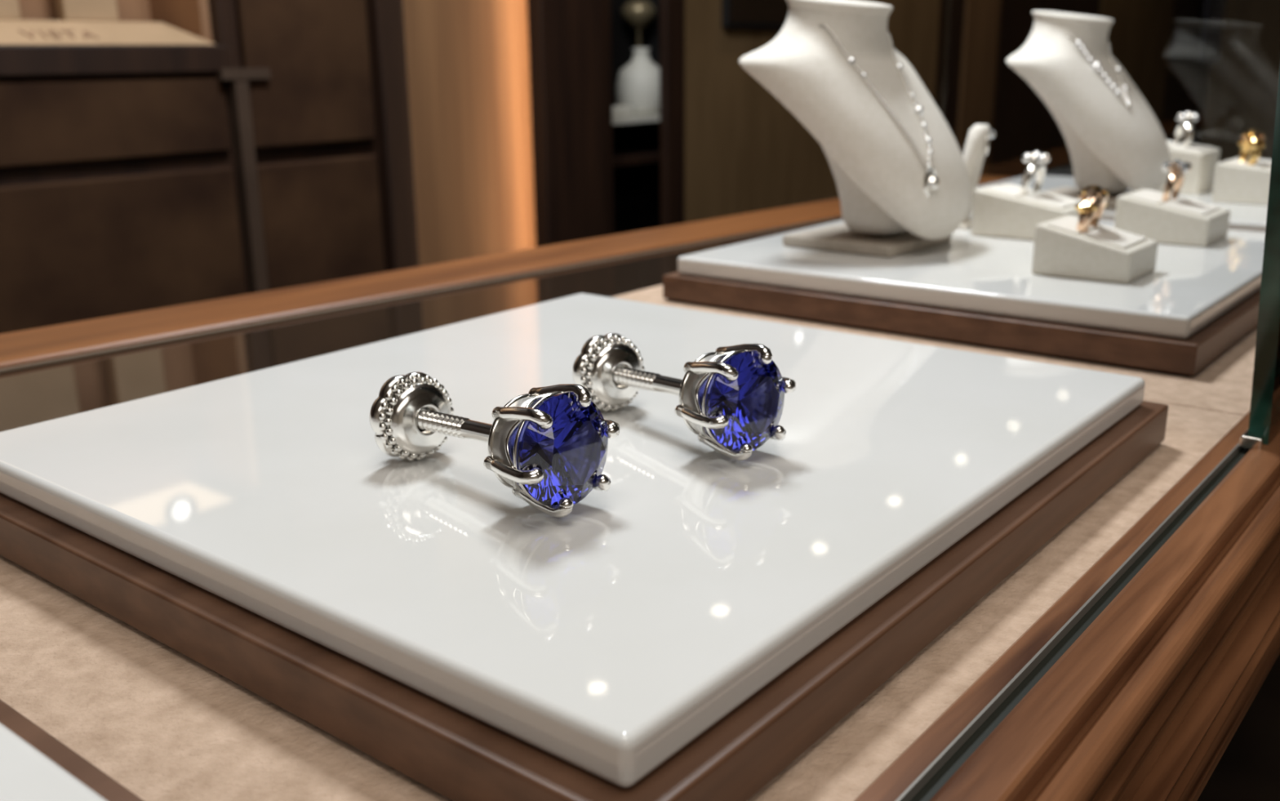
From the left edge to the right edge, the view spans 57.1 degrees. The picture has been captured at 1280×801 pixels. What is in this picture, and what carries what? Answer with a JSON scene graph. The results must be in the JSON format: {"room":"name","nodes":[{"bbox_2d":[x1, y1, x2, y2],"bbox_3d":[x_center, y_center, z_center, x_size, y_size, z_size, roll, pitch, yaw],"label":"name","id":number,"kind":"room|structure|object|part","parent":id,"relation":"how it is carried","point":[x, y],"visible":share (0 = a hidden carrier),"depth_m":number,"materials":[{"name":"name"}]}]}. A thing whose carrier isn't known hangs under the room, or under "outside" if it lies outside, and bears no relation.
{"room":"shop","nodes":[
{"label":"shop","id":0,"kind":"room"},
{"bbox_2d":[0,0,1210,293],"bbox_3d":[-0.383,-0.539,1.492,0.148,2.400,8.000,12,21,37],"label":"wall","id":1,"kind":"structure","parent":0,"point":[1022,123],"depth_m":2.99,"materials":[{"name":"brown wood"}]},
{"bbox_2d":[0,75,231,168],"bbox_3d":[-0.634,-0.259,1.112,0.008,0.082,0.550,12,21,37],"label":"wall panel","id":2,"kind":"object","parent":1,"relation":"attached to","point":[43,122],"visible":1,"depth_m":1.21,"materials":[{"name":"brown wood"}]},
{"bbox_2d":[0,0,233,76],"bbox_3d":[-0.716,-0.465,1.038,0.127,0.350,0.690,12,21,37],"label":"wall niche","id":3,"kind":"object","parent":1,"relation":"attached to","point":[148,36],"visible":0.98,"depth_m":1.23,"materials":[{"name":"brown wood"}]},
{"bbox_2d":[0,0,21,20],"bbox_3d":[-0.716,-0.430,1.101,0.020,0.140,0.240,12,21,37],"label":"block","id":4,"kind":"object","parent":3,"relation":"in","point":[9,9],"visible":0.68,"depth_m":1.19,"materials":[{"name":"beige paint"}]},
{"bbox_2d":[54,0,119,22],"bbox_3d":[-0.594,-0.474,1.247,0.020,0.140,0.060,12,21,37],"label":"block","id":5,"kind":"object","parent":3,"relation":"in","point":[66,10],"visible":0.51,"depth_m":1.25,"materials":[{"name":"beige paint"}]},
{"bbox_2d":[0,166,246,333],"bbox_3d":[-0.631,0.077,1.210,0.008,0.583,0.550,12,21,37],"label":"drawer front","id":6,"kind":"object","parent":1,"relation":"attached to","point":[81,250],"visible":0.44,"depth_m":1.24,"materials":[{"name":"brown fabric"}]},
{"bbox_2d":[213,67,271,293],"bbox_3d":[-0.442,-0.041,1.413,0.017,0.690,0.062,12,21,37],"label":"trim","id":7,"kind":"structure","parent":1,"relation":"attached to","point":[237,86],"depth_m":1.34,"materials":[{"name":"brown wood"}]},
{"bbox_2d":[236,0,375,149],"bbox_3d":[-0.393,-0.686,1.304,0.011,0.790,0.177,12,21,37],"label":"wall panel","id":8,"kind":"object","parent":1,"relation":"attached to","point":[318,91],"visible":1,"depth_m":1.38,"materials":[{"name":"brown wood"}]},
{"bbox_2d":[256,154,385,290],"bbox_3d":[-0.386,-0.011,1.502,0.011,0.583,0.177,12,21,37],"label":"wall panel","id":9,"kind":"object","parent":1,"relation":"attached to","point":[322,221],"visible":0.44,"depth_m":1.43,"materials":[{"name":"brown wood"}]},
{"bbox_2d":[366,0,419,271],"bbox_3d":[-0.314,-0.424,1.471,0.020,1.390,0.042,12,21,37],"label":"trim","id":10,"kind":"structure","parent":1,"relation":"attached to","point":[385,17],"depth_m":1.49,"materials":[{"name":"brown wood"}]},
{"bbox_2d":[402,0,535,266],"bbox_3d":[-0.213,-0.462,1.600,0.010,1.390,0.282,12,21,37],"label":"wall panel","id":11,"kind":"object","parent":1,"relation":"attached to","point":[468,63],"visible":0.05,"depth_m":1.60,"materials":[{"name":"brown wood"}]},
{"bbox_2d":[527,0,613,247],"bbox_3d":[-0.112,-0.480,1.655,0.095,1.390,0.175,12,21,37],"label":"wall panel","id":12,"kind":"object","parent":1,"relation":"attached to","point":[570,52],"depth_m":1.63,"materials":[{"name":"brown wood"}]},
{"bbox_2d":[610,0,660,235],"bbox_3d":[-0.043,-0.412,1.956,0.130,1.090,0.294,12,21,37],"label":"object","id":13,"kind":"object","parent":1,"relation":"attached to","point":[636,139],"visible":0.18,"depth_m":2.07,"materials":[{"name":"black"}]},
{"bbox_2d":[612,105,631,116],"bbox_3d":[-0.037,-0.466,1.895,0.030,0.016,0.044,12,21,37],"label":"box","id":14,"kind":"object","parent":13,"relation":"on","point":[618,110],"visible":0.76,"depth_m":1.88,"materials":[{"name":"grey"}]},
{"bbox_2d":[612,114,659,124],"bbox_3d":[-0.043,-0.465,1.940,0.123,0.010,0.278,12,21,37],"label":"shelf","id":15,"kind":"object","parent":13,"relation":"attached to","point":[654,119],"depth_m":1.90,"materials":[{"name":"grey"}]},
{"bbox_2d":[612,146,660,166],"bbox_3d":[-0.042,-0.404,1.958,0.123,0.012,0.278,12,21,37],"label":"shelf","id":16,"kind":"object","parent":13,"relation":"attached to","point":[622,156],"depth_m":1.94,"materials":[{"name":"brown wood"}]},
{"bbox_2d":[616,47,659,115],"bbox_3d":[0.003,-0.529,1.950,0.084,0.106,0.084,12,21,37],"label":"vase","id":17,"kind":"object","parent":13,"relation":"on","point":[637,86],"visible":0.87,"depth_m":1.92,"materials":[{"name":"grey"}]},
{"bbox_2d":[659,0,684,226],"bbox_3d":[0.052,-0.557,1.914,0.015,1.390,0.050,12,21,37],"label":"trim","id":18,"kind":"structure","parent":1,"relation":"attached to","point":[672,12],"depth_m":1.93,"materials":[{"name":"brown wood"}]},
{"bbox_2d":[684,0,940,223],"bbox_3d":[0.368,-0.673,2.296,0.010,1.390,0.960,12,21,37],"label":"wall panel","id":19,"kind":"object","parent":1,"relation":"attached to","point":[745,151],"visible":0.09,"depth_m":2.11,"materials":[{"name":"brown wood"}]},
{"bbox_2d":[721,0,788,29],"bbox_3d":[0.207,-0.732,2.052,0.013,0.160,0.210,12,21,37],"label":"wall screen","id":20,"kind":"object","parent":19,"relation":"attached to","point":[735,14],"visible":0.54,"depth_m":2.05,"materials":[{"name":"black"}]},
{"bbox_2d":[955,0,1000,176],"bbox_3d":[0.820,-0.837,2.839,0.010,1.390,0.190,12,21,37],"label":"wall panel","id":21,"kind":"object","parent":1,"relation":"attached to","point":[981,17],"visible":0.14,"depth_m":2.83,"materials":[{"name":"brown wood"}]},
{"bbox_2d":[1098,0,1174,126],"bbox_3d":[1.575,-1.111,3.744,0.010,1.390,0.730,12,21,37],"label":"wall panel","id":22,"kind":"object","parent":1,"relation":"attached to","point":[1140,33],"visible":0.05,"depth_m":3.79,"materials":[{"name":"black wood"}]},
{"bbox_2d":[1198,0,1226,60],"bbox_3d":[2.189,-1.580,4.380,0.008,0.600,0.520,12,21,37],"label":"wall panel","id":23,"kind":"object","parent":1,"relation":"attached to","point":[1214,10],"visible":0.6,"depth_m":4.32,"materials":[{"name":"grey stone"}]},
{"bbox_2d":[621,0,656,48],"bbox_3d":[-0.001,-0.586,2.005,0.060,0.185,0.060,12,21,37],"label":"flower","id":24,"kind":"object","parent":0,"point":[638,14],"visible":0.54,"depth_m":1.97,"materials":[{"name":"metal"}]},
{"bbox_2d":[1200,0,1279,163],"bbox_3d":[3.775,-1.093,3.233,4.350,2.400,0.040,12,21,37],"label":"wall","id":25,"kind":"structure","parent":0,"point":[1241,96],"depth_m":4.42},
{"bbox_3d":[1.280,0.987,0.568,4.350,0.040,8.000,12,21,37],"label":"floor","id":26,"kind":"structure","parent":0,"visible":0},
{"bbox_2d":[0,175,1279,800],"bbox_3d":[-0.087,0.464,0.581,0.586,0.984,1.750,12,21,37],"label":"countertop","id":27,"kind":"structure","parent":26,"relation":"on","point":[1134,655],"depth_m":0.28,"materials":[{"name":"beige fabric"}]},
{"bbox_2d":[0,699,143,800],"bbox_3d":[-0.211,0.085,0.115,0.258,0.023,0.278,12,21,37],"label":"display tray","id":28,"kind":"object","parent":27,"relation":"on","point":[35,765],"visible":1,"depth_m":0.18,"materials":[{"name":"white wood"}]},
{"bbox_2d":[0,195,842,431],"bbox_3d":[-0.189,-0.017,0.520,0.134,0.010,1.750,12,21,37],"label":"rail","id":29,"kind":"object","parent":27,"relation":"attached to","point":[49,376],"depth_m":0.58,"materials":[{"name":"brown wood"}]},
{"bbox_3d":[-0.240,-0.031,0.558,0.062,0.010,1.761,14,22,41],"label":"rail","id":30,"kind":"part","parent":27,"relation":"part of","materials":[{"name":"orange wood"}]},
{"bbox_2d":[0,293,1168,800],"bbox_3d":[-0.014,0.013,0.352,0.252,0.023,0.274,12,21,37],"label":"display tray","id":31,"kind":"object","parent":27,"relation":"on","point":[694,624],"visible":0.99,"depth_m":0.26,"materials":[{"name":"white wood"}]},
{"bbox_2d":[369,371,620,517],"bbox_3d":[-0.039,0.006,0.283,0.074,0.030,0.030,15,22,42],"label":"earring","id":32,"kind":"object","parent":31,"relation":"on","point":[548,445],"visible":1,"depth_m":0.26,"materials":[{"name":"white metal"}]},
{"bbox_3d":[-0.059,0.004,0.303,0.006,0.023,0.023,15,22,42],"label":"scalloped plate","id":33,"kind":"part","parent":32,"relation":"part of","materials":[{"name":"white metal"}]},
{"bbox_3d":[-0.055,0.005,0.300,0.005,0.019,0.019,15,22,42],"label":"dish","id":34,"kind":"part","parent":32,"relation":"part of","materials":[{"name":"white metal"}]},
{"bbox_3d":[-0.036,0.008,0.281,0.017,0.006,0.005,15,22,42],"label":"post","id":35,"kind":"part","parent":32,"relation":"part of","materials":[{"name":"white metal"}]},
{"bbox_3d":[-0.028,0.009,0.273,0.008,0.022,0.022,15,22,42],"label":"plate","id":36,"kind":"part","parent":32,"relation":"part of","materials":[{"name":"white metal"}]},
{"bbox_2d":[492,395,545,487],"bbox_3d":[-0.022,0.010,0.268,0.011,0.023,0.024,15,22,42],"label":"basket","id":37,"kind":"object","parent":32,"relation":"on","point":[518,426],"depth_m":0.26,"materials":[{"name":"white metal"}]},
{"bbox_2d":[572,333,795,461],"bbox_3d":[0.008,-0.005,0.321,0.030,0.030,0.073,-13,21,-36],"label":"earring","id":38,"kind":"object","parent":31,"relation":"on","point":[732,397],"visible":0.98,"depth_m":0.30,"materials":[{"name":"white metal"}]},
{"bbox_3d":[-0.009,-0.008,0.343,0.023,0.023,0.006,-13,20,-36],"label":"scalloped plate","id":39,"kind":"part","parent":38,"relation":"part of","materials":[{"name":"white metal"}]},
{"bbox_3d":[-0.006,-0.007,0.339,0.019,0.019,0.005,-13,21,-36],"label":"dish","id":40,"kind":"part","parent":38,"relation":"part of","materials":[{"name":"white metal"}]},
{"bbox_3d":[0.010,-0.004,0.319,0.005,0.006,0.017,-13,21,-36],"label":"post","id":41,"kind":"part","parent":38,"relation":"part of","materials":[{"name":"white metal"}]},
{"bbox_3d":[0.017,-0.002,0.310,0.022,0.022,0.008,-13,21,-36],"label":"plate","id":42,"kind":"part","parent":38,"relation":"part of","materials":[{"name":"white metal"}]},
{"bbox_2d":[683,354,729,435],"bbox_3d":[0.022,-0.001,0.304,0.024,0.023,0.011,-13,21,-36],"label":"basket","id":43,"kind":"object","parent":38,"relation":"on","point":[706,380],"depth_m":0.29,"materials":[{"name":"silver metal"}]},
{"bbox_2d":[939,0,949,115],"bbox_3d":[0.419,-0.356,0.883,0.394,0.423,0.006,12,21,37],"label":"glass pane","id":44,"kind":"object","parent":27,"relation":"on","point":[947,1],"visible":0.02,"depth_m":1.03,"materials":[{"name":"glass"}]},
{"bbox_2d":[662,210,1265,377],"bbox_3d":[0.197,-0.072,0.633,0.260,0.023,0.270,12,21,37],"label":"display tray","id":45,"kind":"object","parent":27,"relation":"on","point":[1175,318],"visible":0.71,"depth_m":0.53,"materials":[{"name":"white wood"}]},
{"bbox_2d":[738,0,970,257],"bbox_3d":[0.122,-0.147,0.622,0.105,0.130,0.130,13,21,39],"label":"bust","id":46,"kind":"object","parent":45,"relation":"on","point":[878,174],"visible":1,"depth_m":0.59,"materials":[{"name":"beige fabric"}]},
{"bbox_3d":[0.123,-0.088,0.639,0.066,0.006,0.068,13,21,39],"label":"plate","id":47,"kind":"part","parent":46,"relation":"part of","materials":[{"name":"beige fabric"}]},
{"bbox_2d":[818,24,939,196],"bbox_3d":[0.123,-0.153,0.619,0.099,0.090,0.058,13,21,39],"label":"necklace","id":48,"kind":"object","parent":46,"relation":"on","point":[931,182],"visible":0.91,"depth_m":0.59,"materials":[{"name":"white metal"}]},
{"bbox_2d":[922,166,939,196],"bbox_3d":[0.145,-0.107,0.586,0.007,0.019,0.011,13,21,39],"label":"pendant","id":49,"kind":"object","parent":48,"relation":"attached to","point":[931,182],"depth_m":0.58,"materials":[{"name":"white metal"}]},
{"bbox_2d":[957,124,991,229],"bbox_3d":[0.193,-0.133,0.698,0.025,0.059,0.036,8,18,26],"label":"stand","id":50,"kind":"object","parent":45,"relation":"on","point":[973,155],"visible":0.43,"depth_m":0.68,"materials":[{"name":"beige fabric"}]},
{"bbox_2d":[983,129,995,155],"bbox_3d":[0.204,-0.150,0.687,0.006,0.015,0.013,2,17,10],"label":"ring","id":51,"kind":"object","parent":50,"relation":"on","point":[991,135],"visible":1,"depth_m":0.68,"materials":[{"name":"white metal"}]},
{"bbox_2d":[970,182,1081,240],"bbox_3d":[0.221,-0.106,0.663,0.054,0.026,0.044,12,21,37],"label":"block","id":52,"kind":"object","parent":45,"relation":"on","point":[998,211],"visible":0.8,"depth_m":0.65,"materials":[{"name":"beige fabric"}]},
{"bbox_2d":[984,183,1033,197],"bbox_3d":[0.211,-0.119,0.668,0.018,0.004,0.035,12,21,37],"label":"cushion","id":53,"kind":"object","parent":52,"relation":"on","point":[1001,190],"depth_m":0.66,"materials":[{"name":"beige fabric"}]},
{"bbox_2d":[1020,151,1049,195],"bbox_3d":[0.221,-0.125,0.660,0.014,0.030,0.024,12,21,37],"label":"ring","id":54,"kind":"object","parent":52,"relation":"in","point":[1037,159],"visible":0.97,"depth_m":0.65,"materials":[{"name":"white metal"}]},
{"bbox_2d":[1017,191,1081,208],"bbox_3d":[0.229,-0.112,0.655,0.024,0.005,0.035,12,21,37],"label":"cushion","id":55,"kind":"object","parent":52,"relation":"on","point":[1041,200],"depth_m":0.65,"materials":[{"name":"beige fabric"}]},
{"bbox_2d":[1031,215,1158,284],"bbox_3d":[0.212,-0.071,0.547,0.044,0.024,0.042,12,21,37],"label":"block","id":56,"kind":"object","parent":45,"relation":"on","point":[1105,253],"visible":0.99,"depth_m":0.54,"materials":[{"name":"beige fabric"}]},
{"bbox_2d":[1046,215,1102,235],"bbox_3d":[0.204,-0.082,0.551,0.015,0.004,0.034,12,21,37],"label":"cushion","id":57,"kind":"object","parent":56,"relation":"on","point":[1067,224],"depth_m":0.54,"materials":[{"name":"beige fabric"}]},
{"bbox_2d":[1075,185,1109,234],"bbox_3d":[0.209,-0.086,0.544,0.012,0.027,0.026,10,19,32],"label":"ring","id":58,"kind":"object","parent":56,"relation":"on","point":[1095,198],"visible":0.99,"depth_m":0.54,"materials":[{"name":"gold metal"}]},
{"bbox_2d":[1080,225,1146,248],"bbox_3d":[0.218,-0.075,0.541,0.020,0.005,0.034,12,21,37],"label":"cushion","id":59,"kind":"object","parent":56,"relation":"on","point":[1105,237],"depth_m":0.53,"materials":[{"name":"beige fabric"}]},
{"bbox_2d":[1114,188,1230,247],"bbox_3d":[0.292,-0.101,0.644,0.048,0.024,0.046,12,21,37],"label":"block","id":60,"kind":"object","parent":45,"relation":"on","point":[1180,221],"visible":0.96,"depth_m":0.63,"materials":[{"name":"beige fabric"}]},
{"bbox_2d":[1127,189,1172,204],"bbox_3d":[0.282,-0.112,0.649,0.016,0.004,0.037,12,21,37],"label":"cushion","id":61,"kind":"object","parent":60,"relation":"on","point":[1142,196],"depth_m":0.64,"materials":[{"name":"beige fabric"}]},
{"bbox_2d":[1161,159,1191,202],"bbox_3d":[0.292,-0.118,0.643,0.014,0.028,0.021,12,21,37],"label":"ring","id":62,"kind":"object","parent":60,"relation":"in","point":[1175,179],"visible":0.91,"depth_m":0.64,"materials":[{"name":"gold metal"}]},
{"bbox_2d":[1160,197,1220,215],"bbox_3d":[0.298,-0.105,0.638,0.022,0.005,0.037,12,21,37],"label":"cushion","id":63,"kind":"object","parent":60,"relation":"on","point":[1179,206],"depth_m":0.63,"materials":[{"name":"beige fabric"}]},
{"bbox_3d":[0.128,0.066,0.281,0.024,0.048,1.750,12,21,37],"label":"moulded rail","id":64,"kind":"part","parent":27,"relation":"part of","materials":[{"name":"brown wood"}]},
{"bbox_2d":[971,174,1267,232],"bbox_3d":[0.371,-0.133,0.835,0.285,0.023,0.220,12,21,37],"label":"display tray","id":65,"kind":"object","parent":27,"relation":"on","point":[1243,217],"visible":0.12,"depth_m":0.78,"materials":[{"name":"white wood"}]},
{"bbox_2d":[1006,10,1170,209],"bbox_3d":[0.307,-0.198,0.793,0.099,0.126,0.124,13,21,39],"label":"bust","id":66,"kind":"object","parent":65,"relation":"on","point":[1115,148],"visible":0.91,"depth_m":0.76,"materials":[{"name":"beige fabric"}]},
{"bbox_3d":[0.308,-0.140,0.809,0.063,0.006,0.065,13,21,39],"label":"plate","id":67,"kind":"part","parent":66,"relation":"part of","materials":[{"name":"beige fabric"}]},
{"bbox_2d":[1064,34,1129,109],"bbox_3d":[0.300,-0.223,0.791,0.074,0.050,0.055,13,21,39],"label":"necklace","id":68,"kind":"object","parent":66,"relation":"on","point":[1095,66],"visible":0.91,"depth_m":0.76,"materials":[{"name":"white metal"}]},
{"bbox_2d":[1159,140,1220,195],"bbox_3d":[0.396,-0.172,0.867,0.044,0.034,0.050,12,21,37],"label":"block","id":69,"kind":"object","parent":65,"relation":"on","point":[1203,160],"visible":0.45,"depth_m":0.84,"materials":[{"name":"beige fabric"}]},
{"bbox_2d":[1166,140,1182,146],"bbox_3d":[0.388,-0.190,0.869,0.015,0.003,0.040,12,21,37],"label":"cushion","id":70,"kind":"object","parent":69,"relation":"on","point":[1170,144],"depth_m":0.86,"materials":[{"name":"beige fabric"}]},
{"bbox_2d":[1173,111,1198,146],"bbox_3d":[0.399,-0.196,0.860,0.014,0.030,0.024,1,16,4],"label":"ring","id":71,"kind":"object","parent":69,"relation":"in","point":[1187,125],"visible":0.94,"depth_m":0.85,"materials":[{"name":"white metal"}]},
{"bbox_2d":[1169,143,1213,151],"bbox_3d":[0.402,-0.184,0.859,0.020,0.004,0.040,12,21,37],"label":"cushion","id":72,"kind":"object","parent":69,"relation":"on","point":[1173,147],"depth_m":0.85,"materials":[{"name":"beige fabric"}]},
{"bbox_2d":[1211,157,1271,205],"bbox_3d":[0.433,-0.149,0.801,0.065,0.026,0.063,12,21,37],"label":"block","id":73,"kind":"object","parent":65,"relation":"on","point":[1235,181],"visible":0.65,"depth_m":0.79,"materials":[{"name":"beige fabric"}]},
{"bbox_2d":[1226,157,1271,168],"bbox_3d":[0.421,-0.163,0.807,0.022,0.003,0.050,12,21,37],"label":"cushion","id":74,"kind":"object","parent":73,"relation":"on","point":[1235,162],"depth_m":0.79,"materials":[{"name":"beige fabric"}]},
{"bbox_2d":[1238,129,1266,164],"bbox_3d":[0.413,-0.169,0.795,0.013,0.028,0.026,2,17,10],"label":"ring","id":75,"kind":"object","parent":73,"relation":"on","point":[1253,141],"visible":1,"depth_m":0.79,"materials":[{"name":"yellow metal"}]},
{"bbox_3d":[0.129,0.488,0.408,0.004,0.832,1.750,12,21,37],"label":"glass","id":76,"kind":"part","parent":27,"relation":"part of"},
{"bbox_2d":[1248,66,1279,444],"bbox_3d":[0.348,-0.244,0.499,0.006,0.420,0.708,12,21,37],"label":"glass pane","id":77,"kind":"object","parent":27,"relation":"on","point":[1264,410],"visible":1,"depth_m":0.35,"materials":[{"name":"glass"}]}
]}

